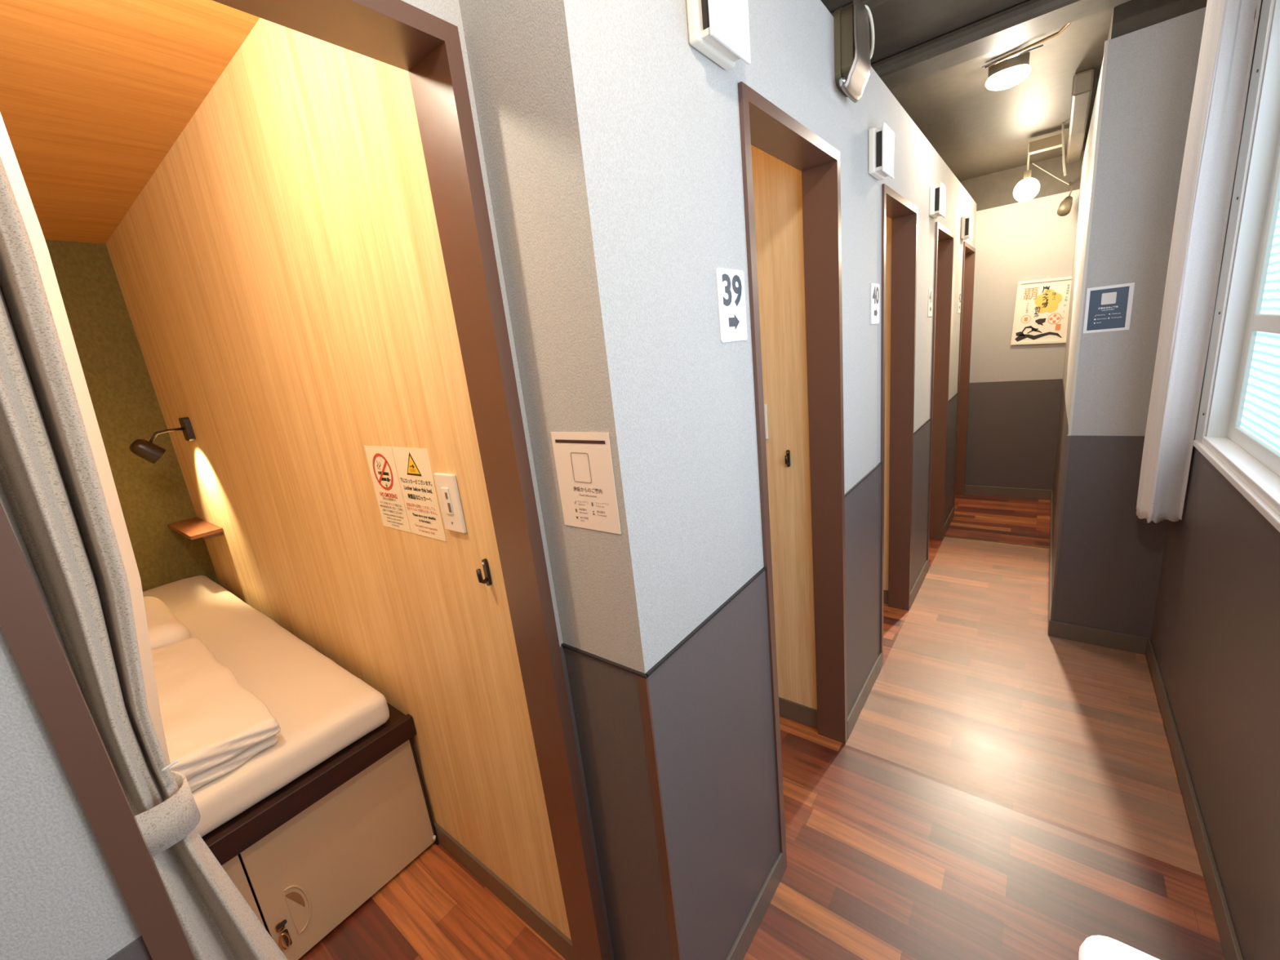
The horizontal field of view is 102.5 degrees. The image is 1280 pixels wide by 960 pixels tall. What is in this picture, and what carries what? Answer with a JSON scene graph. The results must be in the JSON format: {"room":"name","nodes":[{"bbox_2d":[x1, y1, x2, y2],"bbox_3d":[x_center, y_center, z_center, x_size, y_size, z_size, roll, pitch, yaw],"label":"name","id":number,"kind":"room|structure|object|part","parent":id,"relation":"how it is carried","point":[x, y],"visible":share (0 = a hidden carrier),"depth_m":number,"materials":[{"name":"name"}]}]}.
{"room":"dormitory","nodes":[
{"label":"dormitory","id":0,"kind":"room"},
{"bbox_2d":[0,0,259,243],"bbox_3d":[-1.776,-0.892,1.180,2.724,0.012,1.098,5,18,38],"label":"ceiling","id":1,"kind":"structure","parent":0,"point":[95,95],"depth_m":1.26,"materials":[{"name":"brown wood"}]},
{"bbox_2d":[44,240,219,591],"bbox_3d":[-2.721,0.117,2.286,0.012,2.262,1.098,5,18,38],"label":"wall","id":2,"kind":"structure","parent":0,"point":[152,497],"depth_m":2.51,"materials":[{"name":"green fabric"}]},
{"bbox_2d":[0,0,614,959],"bbox_3d":[-0.974,0.359,0.038,0.093,2.500,2.490,5,18,38],"label":"wall","id":3,"kind":"structure","parent":0,"point":[61,898],"depth_m":0.49,"materials":[{"name":"white paint"}]},
{"bbox_2d":[0,0,611,959],"bbox_3d":[-0.384,0.369,0.794,0.103,1.988,0.608,5,18,38],"label":"door frame","id":4,"kind":"structure","parent":3,"relation":"in","point":[400,34],"depth_m":0.80,"materials":[{"name":"brown wood"}]},
{"bbox_2d":[105,0,672,959],"bbox_3d":[-1.190,0.046,1.777,3.012,2.312,0.056,5,18,38],"label":"wall","id":5,"kind":"structure","parent":0,"point":[281,273],"depth_m":1.24,"materials":[{"name":"brown wood"}]},
{"bbox_2d":[129,417,195,463],"bbox_3d":[-2.099,-0.171,2.256,0.086,0.178,0.222,3,17,34],"label":"reading lamp","id":6,"kind":"object","parent":5,"relation":"attached to","point":[148,451],"visible":1,"depth_m":2.22,"materials":[{"name":"black metal"}]},
{"bbox_3d":[-2.123,-0.125,2.218,0.076,0.113,0.112,5,18,38],"label":"lamp shade","id":7,"kind":"part","parent":6,"relation":"part of","materials":[{"name":"black metal"}]},
{"bbox_3d":[-2.090,-0.198,2.266,0.014,0.051,0.133,2,16,31],"label":"arm","id":8,"kind":"part","parent":6,"relation":"part of","materials":[{"name":"black metal"}]},
{"bbox_3d":[-2.051,-0.231,2.324,0.085,0.105,0.022,5,18,38],"label":"wall plate","id":9,"kind":"part","parent":6,"relation":"part of","materials":[{"name":"black metal"}]},
{"bbox_2d":[167,517,223,540],"bbox_3d":[-2.211,0.247,2.550,0.476,0.038,0.121,5,18,38],"label":"corner shelf","id":10,"kind":"object","parent":5,"relation":"attached to","point":[193,528],"visible":1,"depth_m":2.48,"materials":[{"name":"brown wood"}]},
{"bbox_2d":[364,445,410,532],"bbox_3d":[-0.630,0.021,1.277,0.139,0.214,0.002,5,18,38],"label":"no smoking sign","id":11,"kind":"object","parent":5,"relation":"attached to","point":[380,460],"visible":1,"depth_m":1.27,"materials":[{"name":"beige paper"}]},
{"bbox_2d":[391,447,446,541],"bbox_3d":[-0.511,0.031,1.185,0.154,0.214,0.002,5,18,38],"label":"sign","id":12,"kind":"object","parent":5,"relation":"attached to","point":[413,466],"visible":1,"depth_m":1.18,"materials":[{"name":"beige"}]},
{"bbox_2d":[433,472,466,533],"bbox_3d":[-0.409,0.050,1.101,0.073,0.130,0.013,5,18,38],"label":"light switch","id":13,"kind":"object","parent":5,"relation":"attached to","point":[446,483],"visible":1,"depth_m":1.09,"materials":[{"name":"white plastic"}]},
{"bbox_2d":[475,558,492,586],"bbox_3d":[-0.330,0.198,1.079,0.011,0.060,0.027,5,18,38],"label":"wall hook","id":14,"kind":"object","parent":5,"relation":"attached to","point":[487,580],"visible":1,"depth_m":1.08,"materials":[{"name":"black metal"}]},
{"bbox_3d":[-0.324,0.195,1.087,0.011,0.060,0.008,5,18,38],"label":"plate","id":15,"kind":"part","parent":14,"relation":"part of","materials":[{"name":"black metal"}]},
{"bbox_2d":[432,819,574,959],"bbox_3d":[-1.207,1.121,2.114,2.712,0.080,0.008,5,18,38],"label":"baseboard","id":16,"kind":"structure","parent":5,"relation":"attached to","point":[555,938],"depth_m":1.46,"materials":[{"name":"brown wood"}]},
{"bbox_2d":[551,431,621,534],"bbox_3d":[-0.092,0.003,0.858,0.131,0.168,0.002,5,18,38],"label":"notice sheet","id":17,"kind":"object","parent":5,"relation":"attached to","point":[583,460],"visible":1,"depth_m":0.85,"materials":[{"name":"beige paper"}]},
{"bbox_3d":[-0.098,-0.021,0.854,0.041,0.051,0.001,5,18,38],"label":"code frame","id":18,"kind":"part","parent":17,"relation":"part of","materials":[{"name":"brown"}]},
{"bbox_2d":[637,675,681,959],"bbox_3d":[0.056,0.802,1.008,0.019,0.955,0.005,5,18,38],"label":"trim","id":19,"kind":"structure","parent":5,"relation":"attached to","point":[643,687],"depth_m":0.96,"materials":[{"name":"brown metal"}]},
{"bbox_3d":[-0.713,-0.601,0.424,0.017,0.017,1.060,5,18,38],"label":"curtain rod","id":20,"kind":"object","parent":5,"relation":"attached to","visible":0},
{"bbox_2d":[0,112,287,959],"bbox_3d":[-0.666,0.403,0.616,0.108,2.010,0.349,5,18,38],"label":"curtain","id":21,"kind":"object","parent":20,"relation":"hanging from","point":[60,501],"visible":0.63,"depth_m":0.59,"materials":[{"name":"beige fabric"}]},
{"bbox_2d":[237,493,1225,959],"bbox_3d":[-0.014,0.951,2.529,5.000,0.050,7.100,5,18,38],"label":"floor","id":22,"kind":"structure","parent":0,"point":[1002,788],"depth_m":1.59,"materials":[{"name":"brown wood"}]},
{"bbox_2d":[201,702,439,959],"bbox_3d":[-1.801,1.033,1.857,2.060,0.503,1.067,5,18,38],"label":"bed base","id":23,"kind":"object","parent":22,"relation":"on","point":[317,848],"visible":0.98,"depth_m":1.43,"materials":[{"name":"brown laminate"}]},
{"bbox_3d":[-1.160,1.174,1.085,0.015,0.440,0.603,5,18,38],"label":"fixed panel","id":24,"kind":"part","parent":23,"relation":"part of","materials":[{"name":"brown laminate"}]},
{"bbox_2d":[142,574,388,837],"bbox_3d":[-1.851,0.737,1.786,2.043,0.113,1.008,5,18,38],"label":"mattress","id":25,"kind":"object","parent":23,"relation":"on","point":[320,708],"visible":0.41,"depth_m":1.56,"materials":[{"name":"beige fabric"}]},
{"bbox_2d":[143,598,191,650],"bbox_3d":[-2.031,0.630,1.777,0.560,0.136,0.662,5,18,38],"label":"pillow","id":26,"kind":"object","parent":25,"relation":"on","point":[165,628],"visible":0.23,"depth_m":1.85,"materials":[{"name":"beige fabric"}]},
{"bbox_2d":[151,638,279,791],"bbox_3d":[-1.477,0.669,1.320,0.877,0.160,0.704,5,18,38],"label":"duvet","id":27,"kind":"object","parent":25,"relation":"on","point":[212,725],"visible":0.4,"depth_m":1.34,"materials":[{"name":"beige fabric"}]},
{"bbox_3d":[-1.024,0.888,1.180,0.025,0.066,1.067,5,18,38],"label":"rail","id":28,"kind":"part","parent":23,"relation":"part of","materials":[{"name":"brown wood"}]},
{"bbox_3d":[-0.703,0.995,1.654,0.033,0.436,0.004,5,18,38],"label":"post","id":29,"kind":"part","parent":23,"relation":"part of","materials":[{"name":"black metal"}]},
{"bbox_2d":[944,535,1048,549],"bbox_3d":[2.391,0.419,3.464,0.582,0.004,0.016,5,18,38],"label":"threshold strip","id":30,"kind":"object","parent":22,"relation":"on","point":[944,535],"visible":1,"depth_m":3.45,"materials":[{"name":"brown wood"}]},
{"bbox_2d":[1078,934,1159,959],"bbox_3d":[0.788,1.013,0.780,0.215,0.499,0.215,5,18,38],"label":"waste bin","id":31,"kind":"object","parent":22,"relation":"on","point":[1098,947],"visible":1,"depth_m":0.82,"materials":[{"name":"white plastic"}]},
{"bbox_3d":[0.761,0.774,0.720,0.150,0.002,0.150,5,18,38],"label":"lid","id":32,"kind":"part","parent":31,"relation":"part of","materials":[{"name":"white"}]},
{"bbox_2d":[513,0,977,959],"bbox_3d":[1.311,-0.428,2.552,0.093,2.312,4.470,5,18,38],"label":"wall","id":33,"kind":"structure","parent":0,"point":[636,131],"depth_m":0.99,"materials":[{"name":"white paint"}]},
{"bbox_2d":[686,0,751,70],"bbox_3d":[0.135,-0.817,0.889,0.051,0.142,0.140,5,18,38],"label":"wall lamp","id":34,"kind":"object","parent":33,"relation":"attached to","point":[719,29],"visible":1,"depth_m":0.88,"materials":[{"name":"white plastic"}]},
{"bbox_2d":[715,267,746,342],"bbox_3d":[0.189,-0.355,1.046,0.003,0.140,0.114,5,18,38],"label":"number plate","id":35,"kind":"object","parent":33,"relation":"attached to","point":[730,282],"visible":1,"depth_m":1.04,"materials":[{"name":"white plastic"}]},
{"bbox_2d":[560,392,958,679],"bbox_3d":[1.085,-0.154,2.383,0.211,0.005,3.814,5,18,38],"label":"trim","id":36,"kind":"structure","parent":33,"relation":"attached to","point":[731,598],"depth_m":0.99,"materials":[{"name":"black"}]},
{"bbox_2d":[737,81,847,873],"bbox_3d":[0.452,0.098,1.504,0.103,1.988,0.612,5,18,38],"label":"door frame","id":37,"kind":"structure","parent":33,"relation":"in","point":[763,126],"depth_m":1.56,"materials":[{"name":"brown wood"}]},
{"bbox_2d":[725,506,954,959],"bbox_3d":[1.268,0.737,2.541,0.010,0.080,3.811,5,18,38],"label":"baseboard","id":38,"kind":"structure","parent":33,"relation":"attached to","point":[744,938],"depth_m":1.43,"materials":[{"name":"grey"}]},
{"bbox_2d":[833,0,874,102],"bbox_3d":[0.603,-1.196,1.438,0.065,0.233,0.200,5,18,38],"label":"wall light","id":39,"kind":"object","parent":33,"relation":"attached to","point":[853,54],"visible":1,"depth_m":1.39,"materials":[{"name":"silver metal"}]},
{"bbox_3d":[0.576,-1.198,1.443,0.016,0.185,0.135,5,18,38],"label":"plate","id":40,"kind":"part","parent":39,"relation":"part of","materials":[{"name":"brown metal"}]},
{"bbox_3d":[0.553,-1.085,1.397,0.016,0.020,0.020,5,18,38],"label":"chrome knob","id":41,"kind":"part","parent":39,"relation":"part of","materials":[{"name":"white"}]},
{"bbox_2d":[831,0,888,16],"bbox_3d":[0.827,-1.501,1.540,1.617,0.024,0.050,5,18,38],"label":"trim","id":42,"kind":"structure","parent":33,"relation":"attached to","point":[870,3],"depth_m":1.61,"materials":[{"name":"paint"}]},
{"bbox_2d":[871,283,879,324],"bbox_3d":[0.862,-0.645,1.880,0.003,0.140,0.114,5,18,38],"label":"number plate","id":43,"kind":"object","parent":33,"relation":"attached to","point":[875,288],"visible":1,"depth_m":1.88,"materials":[{"name":"white plastic"}]},
{"bbox_2d":[868,122,894,180],"bbox_3d":[0.814,-1.100,1.730,0.051,0.142,0.140,5,18,38],"label":"ventilation unit","id":44,"kind":"object","parent":33,"relation":"attached to","point":[881,140],"visible":1,"depth_m":1.69,"materials":[{"name":"white plastic"}]},
{"bbox_2d":[880,183,918,667],"bbox_3d":[1.129,-0.187,2.343,0.103,1.988,0.607,5,18,38],"label":"door frame","id":45,"kind":"structure","parent":33,"relation":"in","point":[904,215],"depth_m":2.47,"materials":[{"name":"brown wood"}]},
{"bbox_2d":[928,288,933,316],"bbox_3d":[1.536,-0.937,2.713,0.003,0.140,0.114,5,18,38],"label":"number plate","id":46,"kind":"object","parent":33,"relation":"attached to","point":[930,291],"visible":1,"depth_m":2.71,"materials":[{"name":"white plastic"}]},
{"bbox_2d":[928,182,946,218],"bbox_3d":[1.484,-1.389,2.560,0.051,0.142,0.140,5,18,38],"label":"ventilation unit","id":47,"kind":"object","parent":33,"relation":"attached to","point":[938,193],"visible":1,"depth_m":2.52,"materials":[{"name":"white plastic"}]},
{"bbox_2d":[926,222,954,571],"bbox_3d":[1.806,-0.472,3.181,0.103,1.988,0.598,5,18,38],"label":"door frame","id":48,"kind":"structure","parent":33,"relation":"in","point":[944,237],"depth_m":3.31,"materials":[{"name":"brown wood"}]},
{"bbox_2d":[957,291,961,313],"bbox_3d":[2.206,-1.226,3.543,0.003,0.140,0.114,5,18,38],"label":"number plate","id":49,"kind":"object","parent":33,"relation":"attached to","point":[959,292],"visible":1,"depth_m":3.53,"materials":[{"name":"white plastic"}]},
{"bbox_2d":[953,241,975,516],"bbox_3d":[2.476,-0.755,4.012,0.103,1.988,0.633,5,18,38],"label":"door frame","id":50,"kind":"structure","parent":33,"relation":"in","point":[969,251],"depth_m":4.15,"materials":[{"name":"brown wood"}]},
{"bbox_2d":[960,214,973,239],"bbox_3d":[2.176,-1.677,3.418,0.051,0.142,0.140,5,18,38],"label":"ventilation unit","id":51,"kind":"object","parent":33,"relation":"attached to","point":[966,225],"visible":1,"depth_m":3.38,"materials":[{"name":"white plastic"}]},
{"bbox_2d":[751,145,817,709],"bbox_3d":[-0.468,-0.206,2.567,2.688,2.262,0.012,5,18,38],"label":"wall","id":52,"kind":"structure","parent":0,"point":[776,184],"depth_m":1.77,"materials":[{"name":"brown wood"}]},
{"bbox_2d":[764,404,768,439],"bbox_3d":[0.420,-0.207,1.833,0.070,0.125,0.013,5,18,38],"label":"light switch","id":53,"kind":"object","parent":52,"relation":"attached to","point":[765,405],"visible":0.27,"depth_m":1.81,"materials":[{"name":"white plastic"}]},
{"bbox_2d":[784,449,790,466],"bbox_3d":[0.515,-0.073,1.794,0.011,0.060,0.027,5,18,38],"label":"wall hook","id":54,"kind":"object","parent":52,"relation":"attached to","point":[787,458],"visible":1,"depth_m":1.79,"materials":[{"name":"black metal"}]},
{"bbox_2d":[778,697,817,728],"bbox_3d":[-0.356,0.849,2.823,2.688,0.080,0.008,5,18,38],"label":"baseboard","id":55,"kind":"structure","parent":52,"relation":"attached to","point":[797,712],"depth_m":2.05,"materials":[{"name":"brown"}]},
{"bbox_2d":[883,216,891,590],"bbox_3d":[0.209,-0.491,3.405,2.688,2.262,0.012,5,18,38],"label":"wall","id":56,"kind":"structure","parent":0,"point":[888,221],"depth_m":2.58,"materials":[{"name":"brown wood"}]},
{"bbox_2d":[883,589,888,604],"bbox_3d":[0.321,0.564,3.661,2.688,0.080,0.008,5,18,38],"label":"baseboard","id":57,"kind":"structure","parent":56,"relation":"attached to","point":[885,592],"depth_m":2.84,"materials":[{"name":"brown"}]},
{"bbox_2d":[820,0,1133,181],"bbox_3d":[-0.290,-1.508,1.914,5.000,0.050,7.100,5,18,38],"label":"ceiling","id":58,"kind":"structure","parent":0,"point":[976,130],"depth_m":2.36,"materials":[{"name":"paint"}]},
{"bbox_2d":[871,0,1130,89],"bbox_3d":[1.157,-1.623,1.951,1.617,0.057,0.190,5,18,38],"label":"ceiling beam","id":59,"kind":"structure","parent":58,"relation":"attached to","point":[1032,18],"depth_m":1.84,"materials":[{"name":"paint"}]},
{"bbox_2d":[982,44,1043,90],"bbox_3d":[1.541,-1.690,2.124,0.200,0.096,0.138,5,18,38],"label":"ceiling lamp","id":60,"kind":"object","parent":58,"relation":"attached to","point":[1008,73],"visible":0.97,"depth_m":2.11,"materials":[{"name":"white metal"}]},
{"bbox_3d":[1.534,-1.721,2.138,0.140,0.042,0.100,5,18,38],"label":"plate","id":61,"kind":"part","parent":60,"relation":"part of","materials":[{"name":"white glass"}]},
{"bbox_2d":[1013,143,1039,201],"bbox_3d":[2.475,-1.960,3.278,0.136,0.332,0.136,5,18,38],"label":"lamp","id":62,"kind":"object","parent":58,"relation":"hanging from","point":[1027,188],"visible":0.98,"depth_m":3.26,"materials":[{"name":"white glass"}]},
{"bbox_3d":[2.485,-1.865,3.302,0.136,0.136,0.136,5,18,38],"label":"bulb","id":63,"kind":"part","parent":62,"relation":"part of","materials":[{"name":"white glass"}]},
{"bbox_2d":[1023,169,1031,178],"bbox_3d":[2.476,-1.950,3.280,0.040,0.045,0.040,5,18,38],"label":"socket","id":64,"kind":"object","parent":62,"relation":"attached to","point":[1027,174],"depth_m":3.27,"materials":[{"name":"brown metal"}]},
{"bbox_3d":[2.465,-2.046,3.257,0.009,0.154,0.009,-14,16,-27],"label":"cord","id":65,"kind":"part","parent":62,"relation":"part of","materials":[{"name":"beige plastic"}]},
{"bbox_2d":[985,22,1071,68],"bbox_3d":[1.522,-1.679,1.934,0.118,0.018,0.437,-8,14,-7],"label":"cable conduit","id":66,"kind":"object","parent":58,"relation":"attached to","point":[1065,26],"visible":0.69,"depth_m":2.00,"materials":[{"name":"gold metal"}]},
{"bbox_2d":[1028,133,1062,155],"bbox_3d":[2.446,-2.023,3.093,0.162,0.058,0.060,5,18,38],"label":"ceiling box","id":67,"kind":"object","parent":58,"relation":"attached to","point":[1055,141],"visible":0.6,"depth_m":3.08,"materials":[{"name":"beige metal"}]},
{"bbox_2d":[1062,123,1066,176],"bbox_3d":[2.446,-1.905,2.961,0.040,0.280,0.010,5,18,38],"label":"hanging cable","id":68,"kind":"object","parent":58,"relation":"hanging from","point":[1063,135],"visible":1,"depth_m":2.96,"materials":[{"name":"beige plastic"}]},
{"bbox_2d":[1066,68,1095,163],"bbox_3d":[2.446,-1.980,2.869,0.075,0.089,1.500,5,18,38],"label":"air duct","id":69,"kind":"object","parent":58,"relation":"attached to","point":[1082,82],"visible":1,"depth_m":2.54,"materials":[{"name":"metal"}]},
{"bbox_2d":[1136,0,1262,523],"bbox_3d":[1.871,-0.746,1.743,0.115,1.806,0.282,5,18,38],"label":"window curtain","id":70,"kind":"object","parent":58,"relation":"hanging from","point":[1215,122],"visible":1,"depth_m":1.66,"materials":[{"name":"white fabric"}]},
{"bbox_2d":[960,150,1084,489],"bbox_3d":[1.785,-1.174,4.938,4.600,2.500,0.083,5,18,38],"label":"wall","id":71,"kind":"structure","parent":0,"point":[1015,390],"depth_m":3.99,"materials":[{"name":"beige paint"}]},
{"bbox_2d":[964,484,1051,499],"bbox_3d":[3.053,0.100,4.289,0.594,0.080,0.012,5,18,38],"label":"baseboard","id":72,"kind":"structure","parent":71,"relation":"attached to","point":[969,489],"depth_m":4.27,"materials":[{"name":"brown"}]},
{"bbox_2d":[1010,275,1071,345],"bbox_3d":[3.023,-1.265,3.840,0.381,0.491,0.016,5,18,38],"label":"poster","id":73,"kind":"object","parent":71,"relation":"attached to","point":[1041,316],"visible":1,"depth_m":3.85,"materials":[{"name":"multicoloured paper"}]},
{"bbox_2d":[1034,288,1062,313],"bbox_3d":[3.032,-1.329,3.813,0.162,0.168,0.001,5,18,38],"label":"flower","id":74,"kind":"object","parent":73,"relation":"on","point":[1046,300],"depth_m":3.81,"materials":[{"name":"yellow paper"}]},
{"bbox_2d":[1047,489,1053,634],"bbox_3d":[2.612,0.406,3.263,0.010,0.080,2.248,5,18,38],"label":"baseboard","id":75,"kind":"structure","parent":71,"relation":"attached to","point":[1050,592],"depth_m":2.95,"materials":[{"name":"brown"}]},
{"bbox_2d":[1031,163,1069,184],"bbox_3d":[2.909,-2.166,3.634,0.224,0.202,0.006,5,18,38],"label":"wire","id":76,"kind":"object","parent":71,"relation":"attached to","point":[1032,163],"visible":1,"depth_m":3.63,"materials":[{"name":"beige metal"}]},
{"bbox_2d":[1057,181,1073,216],"bbox_3d":[2.929,-1.924,3.521,0.072,0.229,0.281,7,20,44],"label":"spotlight","id":77,"kind":"object","parent":71,"relation":"attached to","point":[1064,207],"visible":1,"depth_m":3.46,"materials":[{"name":"brown metal"}]},
{"bbox_2d":[1052,0,1207,638],"bbox_3d":[2.685,-0.744,2.810,0.517,2.500,2.251,5,18,38],"label":"wall pillar","id":78,"kind":"structure","parent":0,"point":[1110,558],"depth_m":2.03,"materials":[{"name":"grey paint"}]},
{"bbox_2d":[1049,435,1070,620],"bbox_3d":[1.883,0.232,2.302,0.010,0.877,0.018,5,18,38],"label":"trim","id":79,"kind":"structure","parent":78,"relation":"attached to","point":[1068,437],"depth_m":2.29,"materials":[{"name":"brown"}]},
{"bbox_2d":[1067,40,1108,435],"bbox_3d":[1.758,-0.885,2.020,0.010,1.440,0.013,5,18,38],"label":"trim","id":80,"kind":"structure","parent":78,"relation":"attached to","point":[1106,43],"depth_m":1.99,"materials":[{"name":"beige paint"}]},
{"bbox_2d":[1048,620,1147,654],"bbox_3d":[2.053,0.706,2.313,0.330,0.080,0.012,5,18,38],"label":"baseboard","id":81,"kind":"structure","parent":78,"relation":"attached to","point":[1098,637],"depth_m":2.30,"materials":[{"name":"brown"}]},
{"bbox_2d":[1083,282,1134,333],"bbox_3d":[1.842,-0.674,2.020,0.137,0.174,0.002,5,18,38],"label":"poster","id":82,"kind":"object","parent":78,"relation":"attached to","point":[1108,308],"visible":1,"depth_m":2.02,"materials":[{"name":"blue paper"}]},
{"bbox_3d":[1.836,-0.711,2.010,0.043,0.043,0.001,5,18,38],"label":"code panel","id":83,"kind":"part","parent":82,"relation":"part of","materials":[{"name":"white paper"}]},
{"bbox_2d":[1151,0,1279,959],"bbox_3d":[0.696,0.157,0.098,0.160,2.500,4.712,5,18,38],"label":"wall","id":84,"kind":"structure","parent":0,"point":[1215,635],"depth_m":1.31,"materials":[{"name":"grey paint"}]},
{"bbox_2d":[1145,638,1243,959],"bbox_3d":[0.790,1.306,0.479,0.010,0.078,4.612,5,18,38],"label":"baseboard","id":85,"kind":"structure","parent":84,"relation":"attached to","point":[1224,925],"depth_m":1.43,"materials":[{"name":"brown"}]},
{"bbox_2d":[1192,0,1279,532],"bbox_3d":[1.072,-0.435,0.539,0.166,1.372,2.735,5,18,38],"label":"window","id":86,"kind":"structure","parent":84,"relation":"in","point":[1242,440],"depth_m":1.49,"materials":[{"name":"white metal"}]},
{"bbox_3d":[1.130,0.211,0.682,0.166,0.044,2.690,5,18,38],"label":"sill","id":87,"kind":"part","parent":86,"relation":"part of","materials":[{"name":"white"}]},
{"bbox_3d":[1.145,-0.429,0.645,0.030,1.205,2.254,5,18,38],"label":"sash","id":88,"kind":"part","parent":86,"relation":"part of","materials":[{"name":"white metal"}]},
{"bbox_3d":[1.144,-0.428,0.645,0.004,1.117,2.140,5,18,38],"label":"pane","id":89,"kind":"part","parent":86,"relation":"part of","materials":[{"name":"clear glass"}]}
]}

